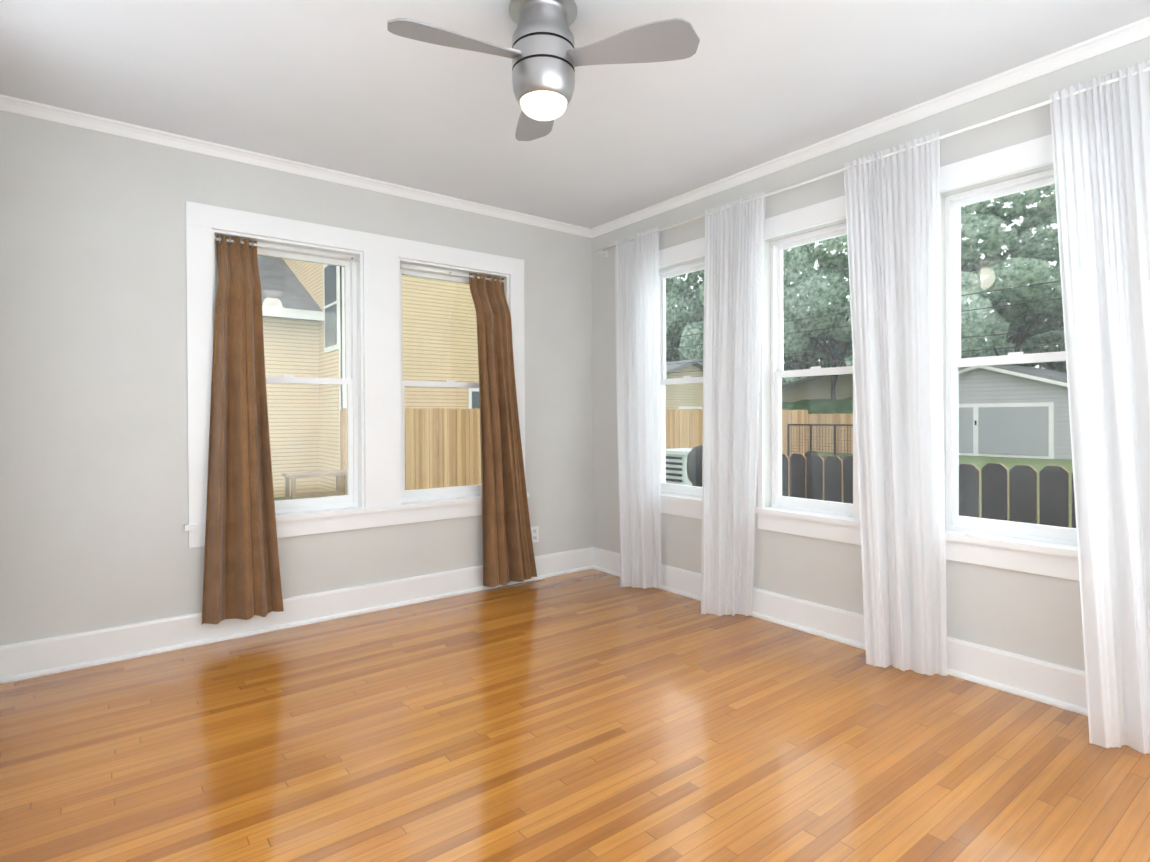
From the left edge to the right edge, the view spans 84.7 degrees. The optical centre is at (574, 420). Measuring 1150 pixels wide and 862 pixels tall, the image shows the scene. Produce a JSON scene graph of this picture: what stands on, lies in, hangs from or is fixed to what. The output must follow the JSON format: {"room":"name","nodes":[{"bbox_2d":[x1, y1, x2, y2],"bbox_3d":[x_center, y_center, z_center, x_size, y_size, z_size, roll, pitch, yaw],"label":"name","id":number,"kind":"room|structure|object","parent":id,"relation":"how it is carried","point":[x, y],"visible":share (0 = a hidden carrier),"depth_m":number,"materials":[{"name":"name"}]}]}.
{"room":"empty living room","nodes":[
{"label":"empty living room","id":0,"kind":"room"},
{"bbox_2d":[0,110,592,645],"bbox_3d":[-1.328,-0.152,4.005,3.900,2.680,0.160,-1,0,-38],"label":"wall","id":1,"kind":"structure","parent":0,"point":[94,534],"depth_m":3.22,"materials":[{"name":"paint"}]},
{"bbox_2d":[0,547,591,683],"bbox_3d":[-1.255,1.105,3.941,3.480,0.166,0.034,-1,0,-38],"label":"baseboard","id":2,"kind":"structure","parent":1,"relation":"attached to","point":[57,654],"depth_m":3.46,"materials":[{"name":"white wood"}]},
{"bbox_2d":[0,94,591,236],"bbox_3d":[-1.277,-1.464,3.913,3.450,0.056,0.045,-1,0,-38],"label":"crown molding","id":3,"kind":"structure","parent":1,"relation":"attached to","point":[7,103],"depth_m":3.53,"materials":[{"name":"white wood"}]},
{"bbox_2d":[184,201,528,547],"bbox_3d":[-1.252,-0.248,4.034,2.154,1.829,0.195,-1,0,-38],"label":"window","id":4,"kind":"structure","parent":1,"relation":"in","point":[378,494],"depth_m":3.93,"materials":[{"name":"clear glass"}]},
{"bbox_2d":[202,235,536,623],"bbox_3d":[-1.144,0.065,3.967,2.107,2.175,0.231,-1,0,-38],"label":"curtains","id":5,"kind":"object","parent":1,"relation":"attached to","point":[242,579],"visible":1,"depth_m":3.49,"materials":[{"name":"brown fabric"}]},
{"bbox_2d":[531,526,538,542],"bbox_3d":[-0.299,0.848,4.692,0.070,0.116,0.006,-1,0,-38],"label":"electrical outlet plate","id":6,"kind":"object","parent":1,"relation":"attached to","point":[535,533],"visible":0.94,"depth_m":4.69,"materials":[{"name":"white plastic"}]},
{"bbox_2d":[0,569,1149,861],"bbox_3d":[0.025,1.266,2.260,3.900,0.150,4.580,-1,0,-38],"label":"floor","id":7,"kind":"structure","parent":0,"point":[592,715],"depth_m":2.27,"materials":[{"name":"brown wood"}]},
{"bbox_2d":[0,0,1149,228],"bbox_3d":[0.011,-1.549,2.244,3.900,0.120,4.580,-1,0,-38],"label":"ceiling","id":8,"kind":"structure","parent":0,"point":[352,86],"depth_m":2.76,"materials":[{"name":"paint"}]},
{"bbox_2d":[387,0,699,140],"bbox_3d":[-0.208,-1.293,2.217,0.891,0.390,1.000,-1,0,-38],"label":"ceiling fan","id":9,"kind":"object","parent":8,"relation":"hanging from","point":[545,55],"visible":1,"depth_m":2.19,"materials":[{"name":"silver metal"}]},
{"bbox_2d":[592,37,1149,670],"bbox_3d":[1.550,-0.164,3.328,0.160,2.680,4.420,-1,0,-38],"label":"wall","id":10,"kind":"structure","parent":0,"point":[1032,615],"depth_m":3.36,"materials":[{"name":"paint"}]},
{"bbox_2d":[592,547,1087,715],"bbox_3d":[1.431,1.094,3.340,0.034,0.166,4.260,-1,0,-38],"label":"baseboard","id":11,"kind":"structure","parent":10,"relation":"attached to","point":[1055,685],"depth_m":2.92,"materials":[{"name":"white wood"}]},
{"bbox_2d":[588,16,1149,237],"bbox_3d":[1.412,-1.475,3.321,0.045,0.056,4.260,-1,0,-38],"label":"crown molding","id":12,"kind":"structure","parent":10,"relation":"attached to","point":[1066,58],"depth_m":3.02,"materials":[{"name":"white wood"}]},
{"bbox_2d":[659,134,1079,580],"bbox_3d":[1.337,-0.269,3.563,0.190,1.830,2.624,-1,0,-38],"label":"window","id":13,"kind":"structure","parent":10,"relation":"in","point":[1045,550],"depth_m":3.02,"materials":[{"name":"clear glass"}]},
{"bbox_2d":[597,60,1149,753],"bbox_3d":[1.162,-0.084,3.415,0.350,2.483,3.470,-1,0,-38],"label":"curtains","id":14,"kind":"object","parent":10,"relation":"attached to","point":[1101,142],"visible":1,"depth_m":2.93,"materials":[{"name":"white fabric"}]},
{"label":"outside","id":15,"kind":"structure","parent":0,"visible":0},
{"bbox_2d":[274,452,1072,527],"bbox_3d":[3.581,1.723,27.907,200.000,0.300,200.000,-1,0,-38],"label":"ground","id":16,"kind":"structure","parent":15,"point":[980,459],"depth_m":22.66,"materials":[{"name":"green plant"}]},
{"bbox_2d":[281,470,346,499],"bbox_3d":[-4.691,1.327,11.462,1.050,0.770,0.600,-1,0,-38],"label":"bench","id":17,"kind":"object","parent":16,"relation":"on","point":[337,473],"depth_m":11.34,"materials":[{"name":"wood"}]},
{"bbox_2d":[257,255,479,496],"bbox_3d":[-10.355,-3.558,15.613,19.800,10.550,11.300,-1,0,-38],"label":"neighbor house","id":18,"kind":"structure","parent":16,"relation":"on","point":[336,324],"depth_m":14.30,"materials":[{"name":"beige"}]},
{"bbox_2d":[340,408,808,489],"bbox_3d":[1.775,0.664,17.153,15.950,1.962,0.157,-1,0,-38],"label":"fence","id":19,"kind":"object","parent":16,"relation":"on","point":[448,413],"depth_m":13.67,"materials":[{"name":"beige wood"}]},
{"bbox_2d":[666,448,691,485],"bbox_3d":[1.623,1.061,9.313,0.710,1.260,0.660,-1,0,-38],"label":"ac unit","id":20,"kind":"object","parent":16,"relation":"on","point":[672,458],"depth_m":9.00,"materials":[{"name":"grey plastic"}]},
{"bbox_2d":[665,359,702,409],"bbox_3d":[2.047,-0.480,29.876,7.800,4.100,9.800,-1,0,-38],"label":"house","id":21,"kind":"structure","parent":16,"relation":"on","point":[670,390],"depth_m":26.09,"materials":[{"name":"beige"}]},
{"bbox_2d":[686,445,702,486],"bbox_3d":[1.579,0.918,7.527,0.510,1.572,0.509,-1,0,-38],"label":"outdoor grill","id":22,"kind":"object","parent":16,"relation":"on","point":[697,459],"depth_m":7.42,"materials":[{"name":"black metal"}]},
{"bbox_2d":[666,251,833,380],"bbox_3d":[9.791,-6.213,42.692,15.356,15.375,18.839,-1,0,-38],"label":"tree","id":23,"kind":"object","parent":16,"relation":"on","point":[681,297],"depth_m":37.06,"materials":[{"name":"green plant"}]},
{"bbox_2d":[782,397,852,413],"bbox_3d":[6.155,0.116,40.222,2.041,2.744,25.600,-1,0,-38],"label":"hedge","id":24,"kind":"object","parent":16,"relation":"on","point":[834,406],"depth_m":31.11,"materials":[{"name":"green plant"}]},
{"bbox_2d":[782,374,852,401],"bbox_3d":[24.522,-1.309,49.034,12.000,5.300,17.000,-1,0,-38],"label":"house","id":25,"kind":"structure","parent":16,"relation":"on","point":[843,384],"depth_m":47.87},
{"bbox_2d":[782,278,852,384],"bbox_3d":[31.314,-7.275,74.719,21.868,16.918,23.309,-1,0,-38],"label":"tree","id":26,"kind":"object","parent":16,"relation":"on","point":[788,380],"depth_m":70.25,"materials":[{"name":"green plant"}]},
{"bbox_2d":[787,424,852,460],"bbox_3d":[8.785,0.848,20.301,3.000,1.485,2.800,-1,0,-38],"label":"fence","id":27,"kind":"object","parent":16,"relation":"on","point":[810,452],"depth_m":19.69,"materials":[{"name":"black metal"}]},
{"bbox_2d":[808,413,852,452],"bbox_3d":[5.714,0.575,38.370,0.157,1.852,28.000,-1,0,-38],"label":"fence","id":28,"kind":"object","parent":16,"relation":"on","point":[843,420],"depth_m":29.91,"materials":[{"name":"beige wood"}]},
{"bbox_2d":[666,281,1064,372],"bbox_3d":[2.037,-1.458,21.670,0.247,6.150,61.800,-1,0,-38],"label":"power lines","id":29,"kind":"object","parent":16,"relation":"on","point":[962,337],"depth_m":13.33,"materials":[{"name":"black metal"}]},
{"bbox_2d":[697,185,1061,399],"bbox_3d":[14.495,-6.303,33.299,14.571,15.627,19.401,-1,0,-38],"label":"tree","id":30,"kind":"object","parent":16,"relation":"on","point":[1012,239],"depth_m":26.62,"materials":[{"name":"green plant"}]},
{"bbox_2d":[782,453,1075,527],"bbox_3d":[3.295,0.983,2.622,0.158,1.477,6.250,-1,0,-38],"label":"fence","id":31,"kind":"object","parent":16,"relation":"on","point":[815,464],"depth_m":3.65,"materials":[{"name":"black wood"}]},
{"bbox_2d":[845,223,1066,372],"bbox_3d":[37.215,-8.550,56.482,19.892,19.629,23.356,-1,0,-38],"label":"tree","id":32,"kind":"object","parent":16,"relation":"on","point":[1043,340],"depth_m":49.42,"materials":[{"name":"green plant"}]},
{"bbox_2d":[961,189,1063,365],"bbox_3d":[28.331,-7.731,41.124,16.799,18.278,17.930,-1,0,-38],"label":"tree","id":33,"kind":"object","parent":16,"relation":"on","point":[1051,315],"depth_m":40.65,"materials":[{"name":"green plant"}]},
{"bbox_2d":[958,365,1071,459],"bbox_3d":[20.112,-0.519,28.875,8.170,4.000,8.300,-1,0,-38],"label":"garage","id":34,"kind":"structure","parent":16,"relation":"on","point":[1023,405],"depth_m":25.70,"materials":[{"name":"grey"}]}
]}

